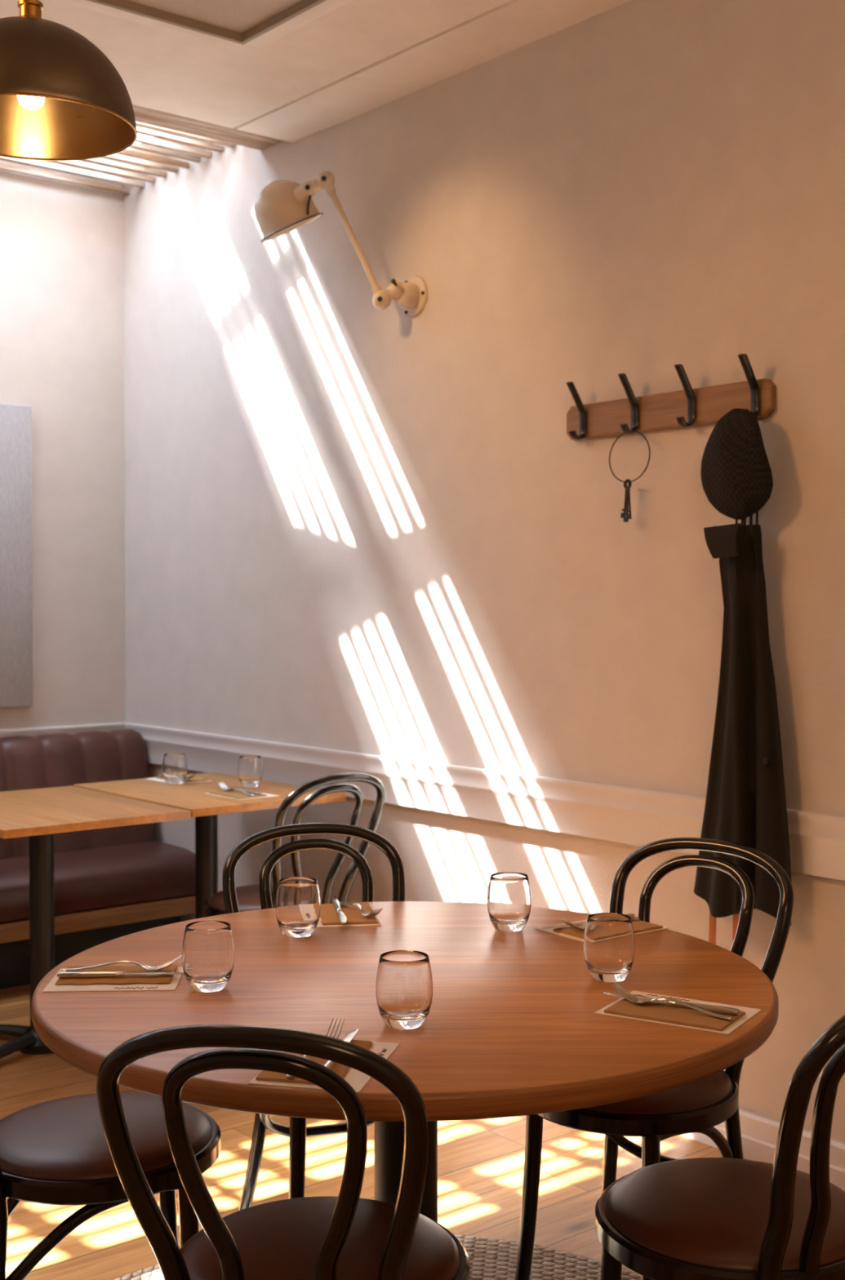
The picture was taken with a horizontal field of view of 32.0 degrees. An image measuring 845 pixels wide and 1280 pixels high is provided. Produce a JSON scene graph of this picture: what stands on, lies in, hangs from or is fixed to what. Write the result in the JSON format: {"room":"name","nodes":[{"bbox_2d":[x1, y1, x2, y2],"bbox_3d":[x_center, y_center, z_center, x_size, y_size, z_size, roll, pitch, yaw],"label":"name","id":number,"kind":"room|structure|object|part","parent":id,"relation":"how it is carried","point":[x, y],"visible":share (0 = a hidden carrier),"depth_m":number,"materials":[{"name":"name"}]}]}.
{"room":"restaurant dining room","nodes":[
{"label":"restaurant dining room","id":0,"kind":"room"},
{"bbox_2d":[0,160,125,729],"bbox_3d":[-3.035,-0.280,4.709,5.100,3.260,0.250,-1,2,-40],"label":"wall","id":1,"kind":"structure","parent":0,"point":[62,326],"depth_m":5.88,"materials":[{"name":"paint"}]},
{"bbox_2d":[0,403,33,707],"bbox_3d":[-1.996,-0.316,5.383,1.200,1.170,0.034,-1,2,-40],"label":"acoustic panel","id":2,"kind":"object","parent":1,"relation":"attached to","point":[15,457],"visible":1,"depth_m":5.71,"materials":[{"name":"fabric"}]},
{"bbox_2d":[0,722,124,737],"bbox_3d":[-2.998,0.451,4.605,4.600,0.148,0.046,-1,2,-40],"label":"trim","id":3,"kind":"structure","parent":1,"relation":"attached to","point":[33,731],"depth_m":5.87,"materials":[{"name":"grey paint"}]},
{"bbox_2d":[0,0,631,142],"bbox_3d":[-0.577,-1.726,1.546,4.900,0.207,7.900,-1,2,-40],"label":"ceiling","id":4,"kind":"structure","parent":0,"point":[358,57],"depth_m":4.27,"materials":[{"name":"paint"}]},
{"bbox_2d":[0,0,137,160],"bbox_3d":[-0.664,-1.264,2.491,0.353,0.796,0.353,1,2,22],"label":"pendant lamp","id":5,"kind":"object","parent":4,"relation":"hanging from","point":[62,98],"visible":1,"depth_m":2.44,"materials":[{"name":"brown metal"}]},
{"bbox_3d":[-0.664,-0.936,2.500,0.047,0.068,0.047,-1,2,-40],"label":"bulb","id":6,"kind":"part","parent":5,"relation":"part of","materials":[{"name":"beige glass"}]},
{"bbox_2d":[75,125,199,172],"bbox_3d":[-2.199,-1.864,4.461,3.800,0.024,1.450,-1,2,-40],"label":"skylight","id":7,"kind":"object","parent":4,"relation":"attached to","point":[136,126],"depth_m":5.66,"materials":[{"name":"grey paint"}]},
{"bbox_2d":[0,104,280,194],"bbox_3d":[-2.136,-1.772,4.447,3.398,0.105,1.182,-1,2,-40],"label":"ceiling slats","id":8,"kind":"object","parent":4,"relation":"attached to","point":[146,117],"visible":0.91,"depth_m":5.46,"materials":[{"name":"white wood"}]},
{"bbox_3d":[-2.221,-1.781,4.548,3.398,0.020,0.904,-1,2,-40],"label":"slat panel","id":9,"kind":"part","parent":8,"relation":"part of","materials":[{"name":"white wood"}]},
{"bbox_2d":[57,0,351,53],"bbox_3d":[0.081,-1.610,1.164,3.023,0.010,5.469,-1,2,-40],"label":"trim","id":10,"kind":"structure","parent":4,"relation":"attached to","point":[327,6],"depth_m":4.01,"materials":[{"name":"paint"}]},
{"bbox_2d":[87,0,325,44],"bbox_3d":[0.077,-1.620,1.125,2.968,0.036,5.414,-1,2,-40],"label":"trim","id":11,"kind":"structure","parent":4,"relation":"attached to","point":[302,6],"depth_m":4.00,"materials":[{"name":"brown"}]},
{"bbox_2d":[128,0,301,33],"bbox_3d":[0.077,-1.635,1.123,2.966,0.015,5.412,-1,2,-40],"label":"ceiling panel","id":12,"kind":"object","parent":4,"relation":"attached to","point":[237,15],"depth_m":3.98,"materials":[{"name":"beige paint"}]},
{"bbox_2d":[0,984,749,1279],"bbox_3d":[-0.564,1.400,1.766,5.100,0.150,8.100,-1,2,-40],"label":"floor","id":13,"kind":"structure","parent":0,"point":[481,1162],"depth_m":3.51,"materials":[{"name":"brown wood"}]},
{"bbox_2d":[0,786,191,1058],"bbox_3d":[-1.169,0.881,4.527,0.588,0.747,0.785,-1,2,-40],"label":"table","id":14,"kind":"object","parent":13,"relation":"on","point":[38,814],"visible":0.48,"depth_m":4.49,"materials":[{"name":"brown wood"}]},
{"bbox_2d":[0,728,195,989],"bbox_3d":[-2.278,0.818,4.750,3.282,0.863,0.595,-1,2,-40],"label":"banquette","id":15,"kind":"object","parent":13,"relation":"on","point":[111,883],"visible":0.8,"depth_m":5.47,"materials":[{"name":"leather"}]},
{"bbox_3d":[-2.382,0.638,4.873,3.280,0.511,0.265,-1,2,-40],"label":"backrest","id":16,"kind":"part","parent":15,"relation":"part of","materials":[{"name":"leather"}]},
{"bbox_2d":[0,840,195,923],"bbox_3d":[-2.221,0.906,4.676,3.272,0.166,0.405,-1,2,-40],"label":"seat cushion","id":17,"kind":"object","parent":15,"relation":"on","point":[93,878],"depth_m":5.38,"materials":[{"name":"leather"}]},
{"bbox_3d":[-2.271,1.020,4.737,3.270,0.066,0.532,-1,2,-40],"label":"rail","id":18,"kind":"part","parent":15,"relation":"part of","materials":[{"name":"brown wood"}]},
{"bbox_2d":[73,772,346,919],"bbox_3d":[-0.718,0.870,4.901,0.572,0.751,0.785,-1,2,-40],"label":"table","id":19,"kind":"object","parent":13,"relation":"on","point":[206,808],"visible":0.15,"depth_m":4.86,"materials":[{"name":"brown wood"}]},
{"bbox_2d":[162,752,186,784],"bbox_3d":[-0.846,0.439,5.029,0.084,0.102,0.084,-1,2,-40],"label":"tumbler","id":20,"kind":"object","parent":19,"relation":"on","point":[174,764],"visible":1,"depth_m":5.00,"materials":[{"name":"clear glass"}]},
{"bbox_2d":[145,777,212,783],"bbox_3d":[-0.852,0.487,5.134,0.148,0.002,0.210,-1,2,-40],"label":"menu sheet","id":21,"kind":"object","parent":19,"relation":"on","point":[155,779],"visible":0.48,"depth_m":5.10,"materials":[{"name":"white paper"}]},
{"bbox_2d":[155,775,208,782],"bbox_3d":[-0.841,0.484,5.143,0.109,0.006,0.184,-1,2,-40],"label":"napkin","id":22,"kind":"object","parent":21,"relation":"on","point":[193,779],"visible":0.41,"depth_m":5.11,"materials":[{"name":"brown"}]},
{"bbox_2d":[185,773,195,779],"bbox_3d":[-0.848,0.468,5.130,0.022,0.023,0.198,-1,2,-40],"label":"fork","id":23,"kind":"object","parent":22,"relation":"on","point":[190,776],"visible":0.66,"depth_m":5.07,"materials":[{"name":"silver metal"}]},
{"bbox_2d":[204,789,278,799],"bbox_3d":[-0.581,0.497,4.742,0.148,0.002,0.210,-1,2,-40],"label":"menu sheet","id":24,"kind":"object","parent":19,"relation":"on","point":[267,794],"visible":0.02,"depth_m":4.69,"materials":[{"name":"white paper"}]},
{"bbox_2d":[208,789,266,799],"bbox_3d":[-0.592,0.494,4.732,0.109,0.006,0.184,-1,2,-40],"label":"napkin","id":25,"kind":"object","parent":24,"relation":"on","point":[232,793],"visible":0.7,"depth_m":4.70,"materials":[{"name":"brown"}]},
{"bbox_2d":[218,782,253,795],"bbox_3d":[-0.597,0.478,4.735,0.022,0.023,0.198,-1,2,-40],"label":"fork","id":26,"kind":"object","parent":25,"relation":"on","point":[227,788],"visible":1,"depth_m":4.76,"materials":[{"name":"silver metal"}]},
{"bbox_2d":[223,786,262,795],"bbox_3d":[-0.585,0.487,4.758,0.016,0.010,0.218,-1,2,-42],"label":"knife","id":27,"kind":"object","parent":25,"relation":"on","point":[247,791],"visible":0.84,"depth_m":4.71,"materials":[{"name":"silver metal"}]},
{"bbox_3d":[-0.547,0.488,4.719,0.014,0.010,0.109,-1,2,-42],"label":"handle","id":28,"kind":"part","parent":27,"relation":"part of","materials":[{"name":"silver metal"}]},
{"bbox_2d":[237,755,262,787],"bbox_3d":[-0.578,0.442,4.942,0.084,0.102,0.084,-1,2,-40],"label":"tumbler","id":29,"kind":"object","parent":19,"relation":"on","point":[250,768],"visible":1,"depth_m":4.91,"materials":[{"name":"clear glass"}]},
{"bbox_2d":[203,772,385,916],"bbox_3d":[-0.411,0.819,4.415,0.410,0.885,0.543,-1,2,-44],"label":"bentwood chair","id":30,"kind":"object","parent":13,"relation":"on","point":[248,895],"visible":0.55,"depth_m":4.31,"materials":[{"name":"black paint"}]},
{"bbox_3d":[-0.458,0.805,4.462,0.408,0.036,0.408,-1,2,-44],"label":"seat frame","id":31,"kind":"part","parent":30,"relation":"part of","materials":[{"name":"black paint"}]},
{"bbox_2d":[208,883,334,911],"bbox_3d":[-0.458,0.780,4.462,0.384,0.042,0.384,-1,2,-44],"label":"seat cushion","id":32,"kind":"object","parent":30,"relation":"on","point":[248,895],"depth_m":4.36,"materials":[{"name":"leather"}]},
{"bbox_2d":[113,1233,642,1279],"bbox_3d":[-0.081,1.305,2.450,1.516,0.005,1.515,0,2,-18],"label":"jute rug","id":33,"kind":"object","parent":13,"relation":"on","point":[490,1258],"visible":0.23,"depth_m":3.04,"materials":[{"name":"beige wicker"}]},
{"bbox_2d":[0,1092,221,1279],"bbox_3d":[-0.608,0.863,2.453,0.543,0.885,0.410,0,2,-19],"label":"bentwood chair","id":34,"kind":"object","parent":33,"relation":"on","point":[54,1152],"visible":0.79,"depth_m":2.36,"materials":[{"name":"brown leather"}]},
{"bbox_3d":[-0.683,1.108,2.268,0.034,0.406,0.117,1,2,29],"label":"leg","id":35,"kind":"part","parent":34,"relation":"part of","materials":[{"name":"black paint"}]},
{"bbox_2d":[0,1092,213,1179],"bbox_3d":[-0.545,0.825,2.474,0.384,0.042,0.384,0,2,-19],"label":"seat cushion","id":36,"kind":"object","parent":34,"relation":"on","point":[64,1138],"depth_m":2.40,"materials":[{"name":"leather"}]},
{"bbox_3d":[-0.545,0.850,2.474,0.408,0.036,0.408,0,2,-19],"label":"seat frame","id":37,"kind":"part","parent":34,"relation":"part of","materials":[{"name":"black paint"}]},
{"bbox_3d":[-0.450,1.075,2.656,0.033,0.448,0.077,1,2,32],"label":"leg","id":38,"kind":"part","parent":34,"relation":"part of","materials":[{"name":"black paint"}]},
{"bbox_3d":[-0.363,1.082,2.398,0.077,0.448,0.033,1,2,21],"label":"leg","id":39,"kind":"part","parent":34,"relation":"part of","materials":[{"name":"black paint"}]},
{"bbox_2d":[96,1024,469,1279],"bbox_3d":[-0.152,0.876,1.946,0.410,0.885,0.543,0,1,11],"label":"bentwood chair","id":40,"kind":"object","parent":33,"relation":"on","point":[345,1236],"visible":1,"depth_m":1.77,"materials":[{"name":"black paint"}]},
{"bbox_2d":[182,1195,459,1279],"bbox_3d":[-0.139,0.837,2.011,0.384,0.042,0.384,0,1,11],"label":"seat cushion","id":41,"kind":"object","parent":40,"relation":"on","point":[280,1239],"depth_m":2.00,"materials":[{"name":"leather"}]},
{"bbox_3d":[-0.139,0.862,2.012,0.408,0.036,0.408,0,1,11],"label":"seat frame","id":42,"kind":"part","parent":40,"relation":"part of","materials":[{"name":"black paint"}]},
{"bbox_2d":[222,822,404,1210],"bbox_3d":[-0.172,0.850,2.990,0.410,0.885,0.543,0,2,-17],"label":"bentwood chair","id":43,"kind":"object","parent":33,"relation":"on","point":[297,1131],"visible":0.38,"depth_m":3.14,"materials":[{"name":"black paint"}]},
{"bbox_3d":[-0.360,1.087,3.078,0.117,0.406,0.034,1,2,31],"label":"leg","id":44,"kind":"part","parent":43,"relation":"part of","materials":[{"name":"black paint"}]},
{"bbox_3d":[-0.242,1.073,2.754,0.033,0.448,0.078,1,2,23],"label":"leg","id":45,"kind":"part","parent":43,"relation":"part of","materials":[{"name":"black paint"}]},
{"bbox_2d":[31,901,778,1222],"bbox_3d":[-0.028,0.929,2.468,1.209,0.744,1.209,-1,2,-40],"label":"round table","id":46,"kind":"object","parent":33,"relation":"on","point":[511,1028],"visible":0.69,"depth_m":2.24,"materials":[{"name":"brown wood"}]},
{"bbox_2d":[42,966,183,991],"bbox_3d":[-0.503,0.557,2.422,0.210,0.002,0.148,0,1,-3],"label":"menu sheet","id":47,"kind":"object","parent":46,"relation":"on","point":[51,986],"visible":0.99,"depth_m":2.37,"materials":[{"name":"white paper"}]},
{"bbox_2d":[55,964,177,985],"bbox_3d":[-0.504,0.554,2.436,0.184,0.006,0.109,0,1,-3],"label":"napkin","id":48,"kind":"object","parent":47,"relation":"on","point":[156,979],"visible":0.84,"depth_m":2.41,"materials":[{"name":"brown"}]},
{"bbox_2d":[57,971,184,977],"bbox_3d":[-0.488,0.547,2.414,0.218,0.010,0.016,0,1,-4],"label":"knife","id":49,"kind":"object","parent":48,"relation":"on","point":[84,974],"visible":0.91,"depth_m":2.41,"materials":[{"name":"silver metal"}]},
{"bbox_3d":[-0.542,0.547,2.409,0.109,0.010,0.014,0,1,-4],"label":"handle","id":50,"kind":"part","parent":49,"relation":"part of","materials":[{"name":"silver metal"}]},
{"bbox_3d":[-0.435,0.547,2.418,0.112,0.003,0.015,0,1,-4],"label":"blade","id":51,"kind":"part","parent":49,"relation":"part of","materials":[{"name":"silver metal"}]},
{"bbox_2d":[62,955,182,971],"bbox_3d":[-0.499,0.538,2.450,0.198,0.023,0.022,0,1,-3],"label":"fork","id":52,"kind":"object","parent":48,"relation":"on","point":[164,966],"visible":0.99,"depth_m":2.45,"materials":[{"name":"silver metal"}]},
{"bbox_2d":[182,920,234,992],"bbox_3d":[-0.344,0.508,2.362,0.084,0.102,0.084,-1,2,-40],"label":"tumbler","id":53,"kind":"object","parent":46,"relation":"on","point":[208,946],"visible":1,"depth_m":2.33,"materials":[{"name":"clear glass"}]},
{"bbox_2d":[275,876,320,937],"bbox_3d":[-0.232,0.498,2.745,0.084,0.102,0.084,-1,2,-40],"label":"tumbler","id":54,"kind":"object","parent":46,"relation":"on","point":[297,903],"visible":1,"depth_m":2.71,"materials":[{"name":"clear glass"}]},
{"bbox_2d":[248,1041,399,1093],"bbox_3d":[-0.128,0.568,1.981,0.148,0.002,0.210,0,2,13],"label":"menu sheet","id":55,"kind":"object","parent":46,"relation":"on","point":[357,1079],"visible":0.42,"depth_m":1.91,"materials":[{"name":"white paper"}]},
{"bbox_2d":[255,1038,373,1084],"bbox_3d":[-0.142,0.565,1.984,0.109,0.006,0.184,0,2,13],"label":"napkin","id":56,"kind":"object","parent":55,"relation":"on","point":[341,1069],"visible":0.33,"depth_m":1.92,"materials":[{"name":"brown paper"}]},
{"bbox_2d":[284,1017,344,1077],"bbox_3d":[-0.146,0.549,1.990,0.022,0.023,0.198,0,2,16],"label":"fork","id":57,"kind":"object","parent":56,"relation":"on","point":[330,1025],"visible":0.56,"depth_m":2.06,"materials":[{"name":"silver metal"}]},
{"bbox_2d":[323,1028,359,1069],"bbox_3d":[-0.115,0.558,1.993,0.016,0.010,0.218,0,1,10],"label":"knife","id":58,"kind":"object","parent":56,"relation":"on","point":[348,1037],"visible":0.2,"depth_m":2.05,"materials":[{"name":"silver metal"}]},
{"bbox_3d":[-0.123,0.559,1.939,0.014,0.010,0.109,0,1,10],"label":"handle","id":59,"kind":"part","parent":58,"relation":"part of","materials":[{"name":"silver metal"}]},
{"bbox_3d":[-0.107,0.557,2.045,0.015,0.003,0.112,0,1,10],"label":"blade","id":60,"kind":"part","parent":58,"relation":"part of","materials":[{"name":"silver metal"}]},
{"bbox_2d":[316,902,381,927],"bbox_3d":[-0.166,0.544,2.918,0.148,0.002,0.210,0,1,-8],"label":"menu sheet","id":61,"kind":"object","parent":46,"relation":"on","point":[319,924],"visible":0.02,"depth_m":2.82,"materials":[{"name":"white paper"}]},
{"bbox_2d":[320,902,377,925],"bbox_3d":[-0.152,0.541,2.919,0.109,0.006,0.184,0,1,-8],"label":"napkin","id":62,"kind":"object","parent":61,"relation":"on","point":[328,913],"visible":0.63,"depth_m":2.89,"materials":[{"name":"brown"}]},
{"bbox_2d":[332,898,346,924],"bbox_3d":[-0.163,0.535,2.903,0.016,0.010,0.218,0,1,-8],"label":"knife","id":63,"kind":"object","parent":62,"relation":"on","point":[342,918],"visible":1,"depth_m":2.89,"materials":[{"name":"silver metal"}]},
{"bbox_3d":[-0.172,0.533,2.957,0.014,0.010,0.109,0,1,-8],"label":"handle","id":64,"kind":"part","parent":63,"relation":"part of","materials":[{"name":"silver metal"}]},
{"bbox_3d":[-0.155,0.536,2.850,0.015,0.003,0.112,0,1,-8],"label":"blade","id":65,"kind":"part","parent":63,"relation":"part of","materials":[{"name":"silver metal"}]},
{"bbox_2d":[338,901,382,917],"bbox_3d":[-0.130,0.526,2.917,0.022,0.023,0.198,-1,2,-28],"label":"fork","id":66,"kind":"object","parent":62,"relation":"on","point":[365,913],"visible":0.97,"depth_m":2.88,"materials":[{"name":"silver metal"}]},
{"bbox_2d":[375,950,432,1029],"bbox_3d":[-0.027,0.513,2.158,0.084,0.102,0.084,-1,2,-40],"label":"tumbler","id":67,"kind":"object","parent":46,"relation":"on","point":[404,980],"visible":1,"depth_m":2.13,"materials":[{"name":"clear glass"}]},
{"bbox_2d":[487,871,531,932],"bbox_3d":[0.164,0.497,2.793,0.084,0.102,0.084,-1,2,-40],"label":"tumbler","id":68,"kind":"object","parent":46,"relation":"on","point":[508,893],"visible":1,"depth_m":2.76,"materials":[{"name":"clear glass"}]},
{"bbox_2d":[535,919,670,942],"bbox_3d":[0.342,0.547,2.799,0.210,0.002,0.148,-1,2,-37],"label":"menu sheet","id":69,"kind":"object","parent":46,"relation":"on","point":[549,930],"visible":0.03,"depth_m":2.77,"materials":[{"name":"white paper"}]},
{"bbox_2d":[553,920,662,938],"bbox_3d":[0.351,0.545,2.787,0.184,0.006,0.109,-1,2,-37],"label":"napkin","id":70,"kind":"object","parent":69,"relation":"on","point":[638,926],"visible":0.34,"depth_m":2.77,"materials":[{"name":"brown"}]},
{"bbox_2d":[541,913,635,928],"bbox_3d":[0.318,0.537,2.806,0.218,0.010,0.016,-1,2,-31],"label":"knife","id":71,"kind":"object","parent":70,"relation":"on","point":[631,915],"visible":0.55,"depth_m":2.78,"materials":[{"name":"silver metal"}]},
{"bbox_3d":[0.273,0.538,2.778,0.112,0.003,0.015,-1,2,-31],"label":"blade","id":72,"kind":"part","parent":71,"relation":"part of","materials":[{"name":"silver metal"}]},
{"bbox_3d":[0.364,0.537,2.835,0.109,0.010,0.014,-1,2,-31],"label":"handle","id":73,"kind":"part","parent":71,"relation":"part of","materials":[{"name":"silver metal"}]},
{"bbox_2d":[560,916,639,929],"bbox_3d":[0.341,0.529,2.792,0.198,0.023,0.022,-1,2,-37],"label":"fork","id":74,"kind":"object","parent":70,"relation":"on","point":[582,926],"visible":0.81,"depth_m":2.75,"materials":[{"name":"silver metal"}]},
{"bbox_2d":[583,912,635,982],"bbox_3d":[0.307,0.507,2.423,0.084,0.102,0.084,-1,2,-40],"label":"tumbler","id":75,"kind":"object","parent":46,"relation":"on","point":[609,943],"visible":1,"depth_m":2.39,"materials":[{"name":"clear glass"}]},
{"bbox_2d":[594,991,761,1034],"bbox_3d":[0.388,0.562,2.230,0.210,0.002,0.148,1,2,31],"label":"menu sheet","id":76,"kind":"object","parent":46,"relation":"on","point":[749,1012],"visible":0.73,"depth_m":2.22,"materials":[{"name":"white paper"}]},
{"bbox_2d":[604,994,745,1031],"bbox_3d":[0.380,0.559,2.218,0.184,0.006,0.109,1,2,31],"label":"napkin","id":77,"kind":"object","parent":76,"relation":"on","point":[656,1011],"visible":0.63,"depth_m":2.20,"materials":[{"name":"brown paper"}]},
{"bbox_2d":[609,982,733,1019],"bbox_3d":[0.375,0.544,2.219,0.198,0.023,0.022,1,2,35],"label":"fork","id":78,"kind":"object","parent":77,"relation":"on","point":[624,993],"visible":1,"depth_m":2.23,"materials":[{"name":"silver metal"}]},
{"bbox_2d":[604,991,740,1014],"bbox_3d":[0.376,0.552,2.239,0.218,0.010,0.016,1,2,30],"label":"knife","id":79,"kind":"object","parent":77,"relation":"on","point":[729,1011],"visible":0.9,"depth_m":2.21,"materials":[{"name":"silver metal"}]},
{"bbox_3d":[0.330,0.551,2.265,0.112,0.003,0.015,1,2,30],"label":"blade","id":80,"kind":"part","parent":79,"relation":"part of","materials":[{"name":"silver metal"}]},
{"bbox_3d":[0.424,0.552,2.214,0.109,0.010,0.014,1,2,30],"label":"handle","id":81,"kind":"part","parent":79,"relation":"part of","materials":[{"name":"silver metal"}]},
{"bbox_2d":[514,837,793,1279],"bbox_3d":[0.427,0.854,2.820,0.410,0.885,0.543,1,2,38],"label":"bentwood chair","id":82,"kind":"object","parent":33,"relation":"on","point":[698,1106],"visible":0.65,"depth_m":2.73,"materials":[{"name":"black paint"}]},
{"bbox_3d":[0.189,1.073,2.743,0.077,0.448,0.033,0,1,-12],"label":"leg","id":83,"kind":"part","parent":82,"relation":"part of","materials":[{"name":"black paint"}]},
{"bbox_3d":[0.386,1.088,3.027,0.034,0.406,0.117,0,1,-4],"label":"leg","id":84,"kind":"part","parent":82,"relation":"part of","materials":[{"name":"black paint"}]},
{"bbox_3d":[0.386,0.843,2.767,0.408,0.036,0.408,1,2,38],"label":"seat frame","id":85,"kind":"part","parent":82,"relation":"part of","materials":[{"name":"black paint"}]},
{"bbox_3d":[0.402,1.077,2.574,0.033,0.448,0.078,0,1,-1],"label":"leg","id":86,"kind":"part","parent":82,"relation":"part of","materials":[{"name":"black paint"}]},
{"bbox_2d":[582,1070,731,1114],"bbox_3d":[0.386,0.818,2.766,0.384,0.042,0.384,1,2,38],"label":"seat cushion","id":87,"kind":"object","parent":82,"relation":"on","point":[712,1094],"depth_m":2.61,"materials":[{"name":"leather"}]},
{"bbox_3d":[0.632,1.093,2.831,0.117,0.406,0.034,0,1,-10],"label":"leg","id":88,"kind":"part","parent":82,"relation":"part of","materials":[{"name":"black paint"}]},
{"bbox_2d":[595,1014,844,1279],"bbox_3d":[0.498,0.872,2.110,0.410,0.885,0.543,-1,2,-36],"label":"bentwood chair","id":89,"kind":"object","parent":33,"relation":"on","point":[697,1218],"visible":1,"depth_m":2.02,"materials":[{"name":"black paint"}]},
{"bbox_3d":[0.263,1.086,2.209,0.078,0.448,0.033,0,2,15],"label":"leg","id":90,"kind":"part","parent":89,"relation":"part of","materials":[{"name":"black paint"}]},
{"bbox_3d":[0.459,0.858,2.164,0.408,0.036,0.408,-1,2,-36],"label":"seat frame","id":91,"kind":"part","parent":89,"relation":"part of","materials":[{"name":"black paint"}]},
{"bbox_2d":[604,1157,844,1271],"bbox_3d":[0.459,0.833,2.163,0.384,0.042,0.384,-1,2,-36],"label":"seat cushion","id":92,"kind":"object","parent":89,"relation":"on","point":[697,1214],"depth_m":2.09,"materials":[{"name":"leather"}]},
{"bbox_2d":[123,0,844,1142],"bbox_3d":[1.298,-0.242,3.201,0.250,3.260,7.600,-1,2,-40],"label":"wall","id":93,"kind":"structure","parent":0,"point":[352,524],"depth_m":4.25,"materials":[{"name":"paint"}]},
{"bbox_2d":[254,170,427,316],"bbox_3d":[-0.268,-1.236,4.623,0.582,0.460,0.221,1,2,32],"label":"wall lamp","id":94,"kind":"object","parent":93,"relation":"attached to","point":[282,206],"visible":1,"depth_m":4.61,"materials":[{"name":"beige metal"}]},
{"bbox_3d":[-0.427,-1.371,4.714,0.219,0.195,0.214,-1,2,-40],"label":"lamp shade","id":95,"kind":"part","parent":94,"relation":"part of","materials":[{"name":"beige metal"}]},
{"bbox_3d":[-0.358,-1.412,4.593,0.017,0.017,0.017,-1,2,-40],"label":"knob","id":96,"kind":"part","parent":94,"relation":"part of","materials":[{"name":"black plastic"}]},
{"bbox_3d":[-0.305,-1.428,4.557,0.017,0.017,0.017,-1,2,-40],"label":"knob","id":97,"kind":"part","parent":94,"relation":"part of","materials":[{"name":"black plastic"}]},
{"bbox_3d":[-0.213,-1.240,4.561,0.211,0.395,0.031,0,2,17],"label":"arm","id":98,"kind":"part","parent":94,"relation":"part of","materials":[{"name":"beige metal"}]},
{"bbox_3d":[-0.131,-1.044,4.510,0.017,0.017,0.017,-1,2,-40],"label":"knob","id":99,"kind":"part","parent":94,"relation":"part of","materials":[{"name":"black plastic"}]},
{"bbox_2d":[124,722,844,880],"bbox_3d":[1.207,0.488,3.144,0.046,0.148,7.600,-1,2,-40],"label":"trim","id":100,"kind":"structure","parent":93,"relation":"attached to","point":[628,815],"depth_m":4.28,"materials":[{"name":"grey paint"}]},
{"bbox_2d":[565,353,775,439],"bbox_3d":[0.595,-0.612,3.772,0.091,0.153,0.686,-1,2,-40],"label":"coat rack","id":101,"kind":"object","parent":93,"relation":"attached to","point":[690,406],"visible":0.96,"depth_m":3.76,"materials":[{"name":"brown wood"}]},
{"bbox_2d":[608,430,650,522],"bbox_3d":[0.538,-0.426,3.832,0.019,0.237,0.143,-1,2,-35],"label":"ring","id":102,"kind":"object","parent":101,"relation":"hanging from","point":[627,506],"visible":1,"depth_m":3.83,"materials":[{"name":"black metal"}]},
{"bbox_2d":[700,408,773,519],"bbox_3d":[0.742,-0.420,3.515,0.092,0.264,0.202,-1,2,-40],"label":"flat cap","id":103,"kind":"object","parent":101,"relation":"hanging from","point":[736,475],"visible":1,"depth_m":3.48,"materials":[{"name":"black fabric"}]},
{"bbox_2d":[693,417,791,944],"bbox_3d":[0.753,0.142,3.541,0.116,1.375,0.280,-1,2,-40],"label":"apron","id":104,"kind":"object","parent":101,"relation":"hanging from","point":[745,801],"visible":0.89,"depth_m":3.52,"materials":[{"name":"black fabric"}]},
{"bbox_2d":[680,1107,844,1191],"bbox_3d":[1.208,1.236,3.164,0.042,0.108,7.600,-1,2,-40],"label":"baseboard","id":105,"kind":"structure","parent":93,"relation":"attached to","point":[759,1133],"depth_m":3.58,"materials":[{"name":"grey paint"}]}
]}

